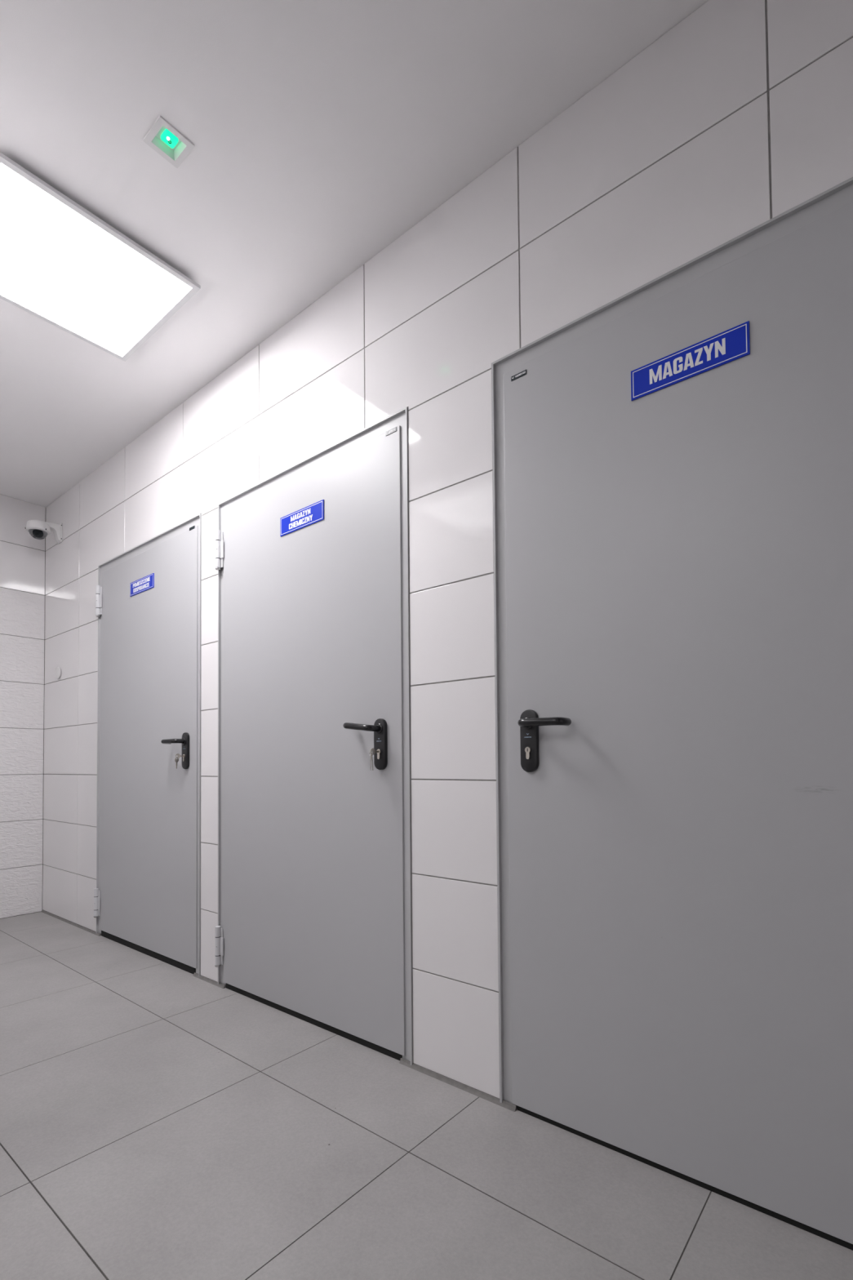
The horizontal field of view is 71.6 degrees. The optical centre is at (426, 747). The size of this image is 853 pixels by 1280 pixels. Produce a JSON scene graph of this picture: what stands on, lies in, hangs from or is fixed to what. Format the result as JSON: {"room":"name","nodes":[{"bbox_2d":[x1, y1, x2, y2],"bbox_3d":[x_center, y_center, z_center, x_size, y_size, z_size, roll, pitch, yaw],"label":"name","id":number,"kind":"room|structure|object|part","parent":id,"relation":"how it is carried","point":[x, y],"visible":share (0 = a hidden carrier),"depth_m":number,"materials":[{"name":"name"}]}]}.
{"room":"service corridor","nodes":[
{"label":"service corridor","id":0,"kind":"room"},
{"bbox_2d":[0,493,45,918],"bbox_3d":[-3.431,-0.288,2.894,0.002,2.710,2.750,-2,-2,39],"label":"wall","id":1,"kind":"structure","parent":0,"point":[22,556],"depth_m":3.85,"materials":[{"name":"grey tile"}]},
{"bbox_2d":[0,0,708,506],"bbox_3d":[-0.806,-1.696,1.738,5.610,0.001,1.275,-2,-2,39],"label":"ceiling","id":2,"kind":"structure","parent":0,"point":[322,132],"depth_m":1.64,"materials":[{"name":"white paint"}]},
{"bbox_2d":[0,152,200,361],"bbox_3d":[-1.244,-1.667,2.084,0.602,0.032,0.619,-2,-2,39],"label":"recessed light","id":3,"kind":"object","parent":2,"relation":"in","point":[61,264],"visible":1,"depth_m":2.06,"materials":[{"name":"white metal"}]},
{"bbox_2d":[142,115,195,168],"bbox_3d":[-0.724,-1.704,1.662,0.100,0.018,0.102,-2,-2,39],"label":"recessed light","id":4,"kind":"object","parent":2,"relation":"in","point":[162,137],"visible":1,"depth_m":1.66,"materials":[{"name":"white plastic"}]},
{"bbox_2d":[0,911,852,1279],"bbox_3d":[-1.180,0.987,0.542,6.500,0.001,5.000,-2,-2,39],"label":"floor","id":5,"kind":"structure","parent":0,"point":[159,1121],"depth_m":1.41,"materials":[{"name":"tile"}]},
{"bbox_2d":[42,0,852,1098],"bbox_3d":[-0.392,-0.333,2.186,5.600,2.710,0.002,-2,-2,39],"label":"wall","id":6,"kind":"structure","parent":0,"point":[740,115],"depth_m":1.78,"materials":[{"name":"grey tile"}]},
{"bbox_2d":[24,519,62,543],"bbox_3d":[-2.427,-1.375,3.746,0.133,0.129,0.193,-2,-2,39],"label":"security camera","id":7,"kind":"object","parent":6,"relation":"attached to","point":[37,529],"visible":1,"depth_m":3.71,"materials":[{"name":"white plastic"}]},
{"bbox_2d":[55,666,61,679],"bbox_3d":[-2.362,-0.477,3.792,0.077,0.077,0.012,-2,-2,39],"label":"disc","id":8,"kind":"object","parent":6,"relation":"attached to","point":[58,672],"visible":1,"depth_m":3.78,"materials":[{"name":"white plastic"}]},
{"bbox_2d":[93,513,201,976],"bbox_3d":[-1.466,-0.006,3.051,1.113,2.122,0.128,-2,-2,39],"label":"door","id":9,"kind":"structure","parent":6,"relation":"in","point":[147,893],"depth_m":2.99,"materials":[{"name":"grey metal"}]},
{"bbox_2d":[129,573,154,596],"bbox_3d":[-1.489,-0.848,3.091,0.261,0.073,0.004,-2,-2,39],"label":"door sign","id":10,"kind":"object","parent":9,"relation":"attached to","point":[145,583],"visible":1,"depth_m":3.08,"materials":[{"name":"blue plastic"}]},
{"bbox_3d":[-1.197,-0.029,2.788,0.147,0.033,0.060,-2,-2,39],"label":"lever","id":11,"kind":"part","parent":9,"relation":"part of","materials":[{"name":"black"}]},
{"bbox_2d":[174,753,183,768],"bbox_3d":[-1.152,0.064,2.751,0.015,0.070,0.044,-2,-2,39],"label":"key","id":12,"kind":"object","parent":9,"relation":"attached to","point":[176,759],"visible":1,"depth_m":2.74,"materials":[{"name":"silver metal"}]},
{"bbox_3d":[-1.131,0.015,2.776,0.052,0.172,0.012,-2,-2,39],"label":"handle plate","id":13,"kind":"part","parent":9,"relation":"part of","materials":[{"name":"black plastic"}]},
{"bbox_2d":[40,909,516,1111],"bbox_3d":[-0.383,1.016,2.147,5.600,0.012,0.011,-2,-2,39],"label":"trim","id":14,"kind":"structure","parent":6,"relation":"attached to","point":[512,1107],"depth_m":1.81,"materials":[{"name":"white tile"}]},
{"bbox_2d":[214,406,413,1065],"bbox_3d":[-0.488,-0.036,2.251,1.116,2.122,0.127,-2,-2,39],"label":"door","id":15,"kind":"structure","parent":6,"relation":"in","point":[314,926],"depth_m":2.17,"materials":[{"name":"grey metal"}]},
{"bbox_2d":[280,499,324,536],"bbox_3d":[-0.479,-0.876,2.265,0.258,0.074,0.004,-2,-2,39],"label":"door sign","id":16,"kind":"object","parent":15,"relation":"attached to","point":[313,513],"visible":1,"depth_m":2.26,"materials":[{"name":"blue plastic"}]},
{"bbox_3d":[-0.220,-0.066,1.988,0.147,0.041,0.060,-2,-2,39],"label":"lever","id":17,"kind":"part","parent":15,"relation":"part of","materials":[{"name":"black"}]},
{"bbox_2d":[369,748,378,770],"bbox_3d":[-0.177,0.039,1.953,0.019,0.073,0.043,-1,-2,26],"label":"key","id":18,"kind":"object","parent":15,"relation":"attached to","point":[373,751],"visible":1,"depth_m":1.94,"materials":[{"name":"silver metal"}]},
{"bbox_3d":[-0.154,-0.011,1.977,0.052,0.172,0.012,-2,-2,39],"label":"handle plate","id":19,"kind":"part","parent":15,"relation":"part of","materials":[{"name":"black plastic"}]},
{"bbox_2d":[491,177,852,1250],"bbox_3d":[0.629,-0.070,1.337,1.116,2.122,0.128,-2,-2,39],"label":"door","id":20,"kind":"structure","parent":6,"relation":"in","point":[673,564],"depth_m":1.36,"materials":[{"name":"grey metal"}]},
{"bbox_3d":[0.282,-0.018,1.620,0.052,0.172,0.012,-2,-2,39],"label":"handle plate","id":21,"kind":"part","parent":20,"relation":"part of","materials":[{"name":"black plastic"}]},
{"bbox_3d":[0.304,-0.067,1.560,0.147,0.033,0.060,-2,-2,39],"label":"lever","id":22,"kind":"part","parent":20,"relation":"part of","materials":[{"name":"black"}]},
{"bbox_2d":[631,320,750,400],"bbox_3d":[0.606,-0.894,1.377,0.261,0.074,0.004,-2,-2,39],"label":"door sign","id":23,"kind":"object","parent":20,"relation":"attached to","point":[733,344],"visible":1,"depth_m":1.37,"materials":[{"name":"blue plastic"}]}
]}

